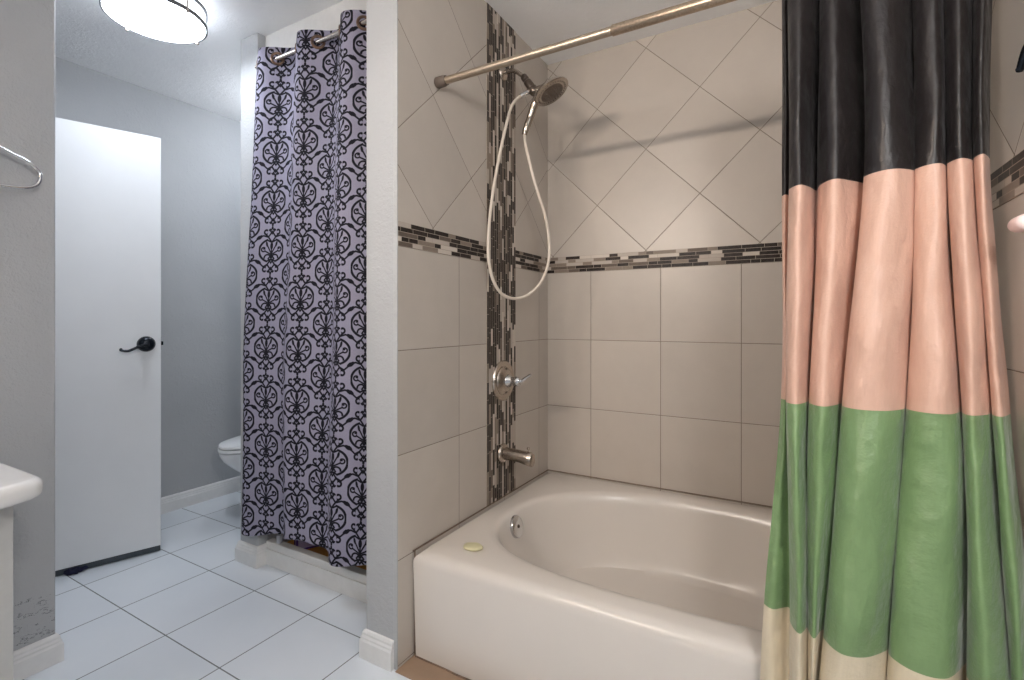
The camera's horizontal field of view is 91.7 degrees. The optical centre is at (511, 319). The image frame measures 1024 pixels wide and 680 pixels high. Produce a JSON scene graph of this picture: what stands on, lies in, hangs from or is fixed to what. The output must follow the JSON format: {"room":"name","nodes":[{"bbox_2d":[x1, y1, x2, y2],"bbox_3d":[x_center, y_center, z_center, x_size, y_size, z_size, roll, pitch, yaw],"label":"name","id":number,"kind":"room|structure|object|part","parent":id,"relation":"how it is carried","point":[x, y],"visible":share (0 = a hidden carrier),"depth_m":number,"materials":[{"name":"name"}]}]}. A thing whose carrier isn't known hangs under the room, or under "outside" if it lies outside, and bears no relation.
{"room":"bathroom","nodes":[
{"label":"bathroom","id":0,"kind":"room"},
{"bbox_2d":[0,0,289,650],"bbox_3d":[-1.584,-0.093,1.646,0.148,2.440,3.372,0,0,30],"label":"wall","id":1,"kind":"structure","parent":0,"point":[27,27],"depth_m":1.59,"materials":[{"name":"grey paint"}]},
{"bbox_2d":[0,146,42,188],"bbox_3d":[-1.558,-0.473,1.486,0.058,0.150,0.220,0,0,30],"label":"towel ring","id":2,"kind":"object","parent":1,"relation":"attached to","point":[31,164],"visible":1,"depth_m":1.53,"materials":[{"name":"silver metal"}]},
{"bbox_2d":[13,632,63,679],"bbox_3d":[-1.972,1.080,0.930,0.141,0.093,1.725,0,0,30],"label":"baseboard","id":3,"kind":"structure","parent":1,"relation":"attached to","point":[29,660],"depth_m":1.59,"materials":[{"name":"white paint"}]},
{"bbox_2d":[235,540,266,568],"bbox_3d":[-0.990,1.080,2.699,0.165,0.093,0.953,0,0,30],"label":"baseboard","id":4,"kind":"structure","parent":1,"relation":"attached to","point":[248,554],"depth_m":2.28,"materials":[{"name":"white paint"}]},
{"bbox_2d":[255,18,366,68],"bbox_3d":[-0.781,-1.149,2.043,0.881,0.040,0.040,0,0,30],"label":"curtain rod","id":5,"kind":"object","parent":1,"relation":"attached to","point":[334,35],"visible":0.41,"depth_m":2.04,"materials":[{"name":"silver metal"}]},
{"bbox_2d":[241,10,366,566],"bbox_3d":[-0.838,-0.115,2.069,1.002,2.174,0.096,0,0,30],"label":"patterned shower curtain","id":6,"kind":"object","parent":5,"relation":"hanging from","point":[304,476],"visible":0.78,"depth_m":2.06,"materials":[{"name":"fabric"}]},
{"bbox_2d":[266,0,366,47],"bbox_3d":[-0.737,-1.173,2.119,0.882,0.280,0.086,0,0,30],"label":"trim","id":7,"kind":"structure","parent":1,"relation":"attached to","point":[328,18],"depth_m":2.13,"materials":[{"name":"white paint"}]},
{"bbox_2d":[266,538,366,583],"bbox_3d":[-0.748,1.075,2.100,0.882,0.104,0.038,0,0,30],"label":"trim","id":8,"kind":"structure","parent":1,"relation":"attached to","point":[353,572],"depth_m":2.15,"materials":[{"name":"white paint"}]},
{"bbox_2d":[276,533,282,543],"bbox_3d":[-1.066,0.996,2.281,0.028,0.054,0.028,0,0,30],"label":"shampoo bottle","id":9,"kind":"object","parent":8,"relation":"on","point":[279,538],"visible":0.8,"depth_m":2.27,"materials":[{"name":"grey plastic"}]},
{"bbox_2d":[55,56,240,497],"bbox_3d":[-2.155,-0.093,2.786,0.098,2.440,1.962,0,0,30],"label":"wall","id":10,"kind":"structure","parent":0,"point":[201,148],"depth_m":3.03,"materials":[{"name":"grey paint"}]},
{"bbox_2d":[161,475,240,513],"bbox_3d":[-2.069,1.080,2.822,0.016,0.093,1.812,0,0,30],"label":"baseboard","id":11,"kind":"structure","parent":10,"relation":"attached to","point":[173,502],"depth_m":3.06,"materials":[{"name":"white paint"}]},
{"bbox_2d":[23,490,464,679],"bbox_3d":[-0.730,1.166,1.167,4.300,0.083,3.570,0,0,30],"label":"floor","id":12,"kind":"structure","parent":0,"point":[186,609],"depth_m":1.87,"materials":[{"name":"white tile"}]},
{"bbox_2d":[0,506,12,679],"bbox_3d":[-1.659,0.772,0.838,0.524,0.709,1.075,0,0,30],"label":"vanity cabinet","id":13,"kind":"object","parent":12,"relation":"on","point":[6,514],"visible":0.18,"depth_m":1.18,"materials":[{"name":"white wood"}]},
{"bbox_2d":[0,463,42,508],"bbox_3d":[-1.594,0.392,0.810,0.664,0.048,1.121,0,0,30],"label":"countertop","id":14,"kind":"structure","parent":13,"relation":"on","point":[17,486],"depth_m":1.13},
{"bbox_2d":[63,566,87,575],"bbox_3d":[-1.940,1.113,2.210,0.039,0.029,0.086,0,0,40],"label":"scrap","id":15,"kind":"object","parent":12,"relation":"on","point":[75,570],"visible":1,"depth_m":2.20,"materials":[{"name":"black fabric"}]},
{"bbox_2d":[217,435,240,472],"bbox_3d":[-1.407,0.749,3.033,0.460,0.755,0.749,0,0,30],"label":"toilet","id":16,"kind":"object","parent":12,"relation":"on","point":[229,451],"visible":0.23,"depth_m":2.72,"materials":[{"name":"white ceramic"}]},
{"bbox_3d":[-1.471,0.721,2.922,0.370,0.016,0.492,0,0,30],"label":"seat","id":17,"kind":"part","parent":16,"relation":"part of","materials":[{"name":"white plastic"}]},
{"bbox_3d":[-1.465,0.696,2.932,0.368,0.024,0.508,0,0,30],"label":"lid","id":18,"kind":"part","parent":16,"relation":"part of","materials":[{"name":"white ceramic"}]},
{"bbox_3d":[-1.439,0.929,2.978,0.360,0.395,0.611,0,0,30],"label":"bowl","id":19,"kind":"part","parent":16,"relation":"part of","materials":[{"name":"white ceramic"}]},
{"bbox_2d":[266,548,366,603],"bbox_3d":[-0.760,1.090,2.080,0.882,0.073,0.008,0,0,30],"label":"curb","id":20,"kind":"object","parent":12,"relation":"on","point":[357,590],"visible":0.56,"depth_m":2.11,"materials":[{"name":"white paint"}]},
{"bbox_2d":[413,473,771,679],"bbox_3d":[0.569,0.950,1.741,1.480,0.354,1.036,0,0,30],"label":"bathtub","id":21,"kind":"object","parent":12,"relation":"on","point":[572,577],"visible":0.82,"depth_m":1.64,"materials":[{"name":"ceramic"}]},
{"bbox_2d":[463,542,482,551],"bbox_3d":[-0.131,0.764,1.674,0.069,0.018,0.051,0,0,30],"label":"soap bar","id":22,"kind":"object","parent":21,"relation":"on","point":[470,546],"visible":1,"depth_m":1.66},
{"bbox_3d":[0.012,0.831,1.995,0.052,0.089,0.088,0,0,30],"label":"overflow plate","id":23,"kind":"part","parent":21,"relation":"part of","materials":[{"name":"silver metal"}]},
{"bbox_2d":[287,540,366,569],"bbox_3d":[-0.530,1.099,2.481,0.882,0.055,0.850,0,0,30],"label":"floor","id":24,"kind":"structure","parent":0,"point":[320,550],"depth_m":2.31,"materials":[{"name":"tile"}]},
{"bbox_2d":[294,540,318,548],"bbox_3d":[-0.942,1.016,2.368,0.169,0.111,0.064,0,0,-32],"label":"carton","id":25,"kind":"object","parent":24,"relation":"on","point":[302,544],"visible":0.06,"depth_m":2.32,"materials":[{"name":"purple cardboard"}]},
{"bbox_2d":[367,0,393,639],"bbox_3d":[-0.155,-0.093,2.122,0.126,2.440,1.125,0,0,30],"label":"wall","id":26,"kind":"structure","parent":0,"point":[380,13],"depth_m":1.63,"materials":[{"name":"grey paint"}]},
{"bbox_2d":[359,628,393,671],"bbox_3d":[-0.388,1.080,1.730,0.142,0.093,0.245,0,0,30],"label":"baseboard","id":27,"kind":"structure","parent":26,"relation":"attached to","point":[377,649],"depth_m":1.62,"materials":[{"name":"white paint"}]},
{"bbox_2d":[394,0,397,669],"bbox_3d":[-0.374,-0.093,1.601,0.013,2.440,0.005,0,0,30],"label":"trim","id":28,"kind":"structure","parent":26,"relation":"attached to","point":[395,1],"depth_m":1.60,"materials":[{"name":"grey paint"}]},
{"bbox_2d":[398,0,547,667],"bbox_3d":[-0.094,-0.093,2.089,0.012,2.440,1.122,0,0,30],"label":"tile","id":29,"kind":"structure","parent":26,"relation":"attached to","point":[442,131],"depth_m":1.84,"materials":[{"name":"beige tile"}]},
{"bbox_2d":[492,360,531,400],"bbox_3d":[0.019,0.264,2.129,0.139,0.176,0.176,0,0,30],"label":"shower valve","id":30,"kind":"object","parent":29,"relation":"attached to","point":[503,379],"visible":1,"depth_m":2.12,"materials":[{"name":"silver metal"}]},
{"bbox_3d":[0.048,0.252,2.112,0.073,0.049,0.024,0,0,30],"label":"lever","id":31,"kind":"part","parent":30,"relation":"part of","materials":[{"name":"silver metal"}]},
{"bbox_2d":[497,443,534,466],"bbox_3d":[0.023,0.579,2.121,0.153,0.084,0.084,0,0,30],"label":"tub spout","id":32,"kind":"object","parent":29,"relation":"attached to","point":[504,453],"visible":1,"depth_m":2.10,"materials":[{"name":"silver metal"}]},
{"bbox_2d":[486,67,567,299],"bbox_3d":[0.073,-0.593,2.054,0.316,1.021,0.233,0,0,10],"label":"shower fixture","id":33,"kind":"object","parent":29,"relation":"attached to","point":[550,91],"visible":1,"depth_m":2.06,"materials":[{"name":"silver metal"}]},
{"bbox_3d":[0.010,-1.054,2.134,0.110,0.061,0.019,0,0,30],"label":"shower arm","id":34,"kind":"part","parent":33,"relation":"part of","materials":[{"name":"silver metal"}]},
{"bbox_3d":[0.165,-0.933,2.044,0.088,0.052,0.100,0,0,30],"label":"plate","id":35,"kind":"part","parent":33,"relation":"part of","materials":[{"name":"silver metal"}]},
{"bbox_2d":[434,0,736,88],"bbox_3d":[0.376,-0.845,1.405,1.483,0.039,0.039,0,0,30],"label":"shower rod","id":36,"kind":"object","parent":29,"relation":"attached to","point":[693,6],"visible":1,"depth_m":1.47,"materials":[{"name":"silver metal"}]},
{"bbox_2d":[398,221,547,272],"bbox_3d":[-0.091,-0.279,2.080,0.002,0.079,1.110,0,0,30],"label":"trim","id":37,"kind":"structure","parent":26,"relation":"attached to","point":[409,235],"depth_m":1.84,"materials":[{"name":"tile"}]},
{"bbox_2d":[486,3,515,505],"bbox_3d":[-0.045,-0.269,2.160,0.003,2.088,0.241,0,0,30],"label":"trim","id":38,"kind":"structure","parent":26,"relation":"attached to","point":[500,36],"depth_m":2.15,"materials":[{"name":"tile"}]},
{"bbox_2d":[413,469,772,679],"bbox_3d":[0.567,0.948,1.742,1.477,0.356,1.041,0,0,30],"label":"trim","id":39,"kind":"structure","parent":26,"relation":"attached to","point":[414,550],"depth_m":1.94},
{"bbox_2d":[548,242,781,272],"bbox_3d":[0.827,-0.279,2.193,1.484,0.079,0.002,0,0,30],"label":"trim","id":40,"kind":"structure","parent":26,"relation":"attached to","point":[763,252],"depth_m":2.25,"materials":[{"name":"tile"}]},
{"bbox_2d":[548,0,782,509],"bbox_3d":[0.831,-0.093,2.199,1.484,2.440,0.012,0,0,30],"label":"wall tile","id":41,"kind":"structure","parent":26,"relation":"attached to","point":[670,378],"depth_m":2.26,"materials":[{"name":"beige tile"}]},
{"bbox_2d":[55,0,776,121],"bbox_3d":[-0.730,-1.353,1.167,4.300,0.080,3.570,0,0,30],"label":"ceiling","id":42,"kind":"structure","parent":0,"point":[206,75],"depth_m":2.28,"materials":[{"name":"paint"}]},
{"bbox_2d":[99,0,207,44],"bbox_3d":[-1.443,-1.261,2.019,0.366,0.105,0.362,0,0,30],"label":"ceiling light","id":43,"kind":"object","parent":42,"relation":"attached to","point":[169,21],"visible":1,"depth_m":2.01,"materials":[{"name":"white glass"}]},
{"bbox_2d":[990,0,1023,544],"bbox_3d":[1.204,-0.093,1.345,0.012,2.440,1.122,0,0,30],"label":"wall tile","id":44,"kind":"structure","parent":0,"point":[1007,36],"depth_m":0.99,"materials":[{"name":"beige tile"}]},
{"bbox_2d":[990,150,1023,209],"bbox_3d":[1.195,-0.279,1.343,0.002,0.079,1.110,0,0,30],"label":"trim","id":45,"kind":"structure","parent":44,"relation":"attached to","point":[1007,182],"depth_m":0.99,"materials":[{"name":"tile"}]},
{"bbox_2d":[1007,214,1023,232],"bbox_3d":[0.918,-0.173,0.893,0.034,0.044,0.057,0,0,30],"label":"soap holder","id":46,"kind":"object","parent":44,"relation":"attached to","point":[1016,224],"visible":1,"depth_m":0.88,"materials":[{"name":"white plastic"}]},
{"bbox_2d":[1015,45,1023,72],"bbox_3d":[0.930,-0.483,0.897,0.016,0.050,0.063,0,0,22],"label":"wall hook","id":47,"kind":"object","parent":44,"relation":"attached to","point":[1020,64],"visible":1,"depth_m":0.91,"materials":[{"name":"black metal"}]},
{"bbox_3d":[-2.129,-0.093,1.744,1.000,2.440,0.120,0,0,30],"label":"doorway","id":48,"kind":"structure","parent":0,"visible":0},
{"bbox_2d":[55,117,162,576],"bbox_3d":[-1.988,0.119,2.162,0.780,2.008,0.101,0,0,-41],"label":"door","id":49,"kind":"structure","parent":48,"relation":"attached to","point":[108,342],"depth_m":2.29,"materials":[{"name":"white paint"}]},
{"bbox_3d":[-1.761,0.128,2.318,0.115,0.044,0.043,0,0,-42],"label":"lever","id":50,"kind":"part","parent":49,"relation":"part of","materials":[{"name":"black metal"}]},
{"bbox_3d":[-1.745,0.116,2.371,0.074,0.074,0.028,0,0,-42],"label":"handle","id":51,"kind":"part","parent":49,"relation":"part of","materials":[{"name":"black metal"}]},
{"bbox_3d":[0.826,-0.833,1.147,0.012,0.066,0.066,0,0,30],"label":"curtain ring","id":52,"kind":"object","parent":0,"visible":0},
{"bbox_2d":[760,0,1023,679],"bbox_3d":[0.765,0.087,1.046,0.450,1.820,0.302,0,0,30],"label":"striped shower curtain","id":53,"kind":"object","parent":52,"relation":"hanging from","point":[896,550],"visible":1,"depth_m":1.02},
{"bbox_3d":[0.723,0.817,0.973,0.440,0.359,0.126,0,0,30],"label":"hem panel","id":54,"kind":"part","parent":53,"relation":"part of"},
{"bbox_3d":[0.821,-0.563,1.107,0.390,0.518,0.129,0,0,30],"label":"panel","id":55,"kind":"part","parent":53,"relation":"part of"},
{"bbox_3d":[0.755,0.423,1.014,0.429,0.481,0.199,0,0,30],"label":"panel","id":56,"kind":"part","parent":53,"relation":"part of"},
{"bbox_3d":[0.800,-0.072,1.065,0.394,0.518,0.159,0,0,30],"label":"panel","id":57,"kind":"part","parent":53,"relation":"part of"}
]}

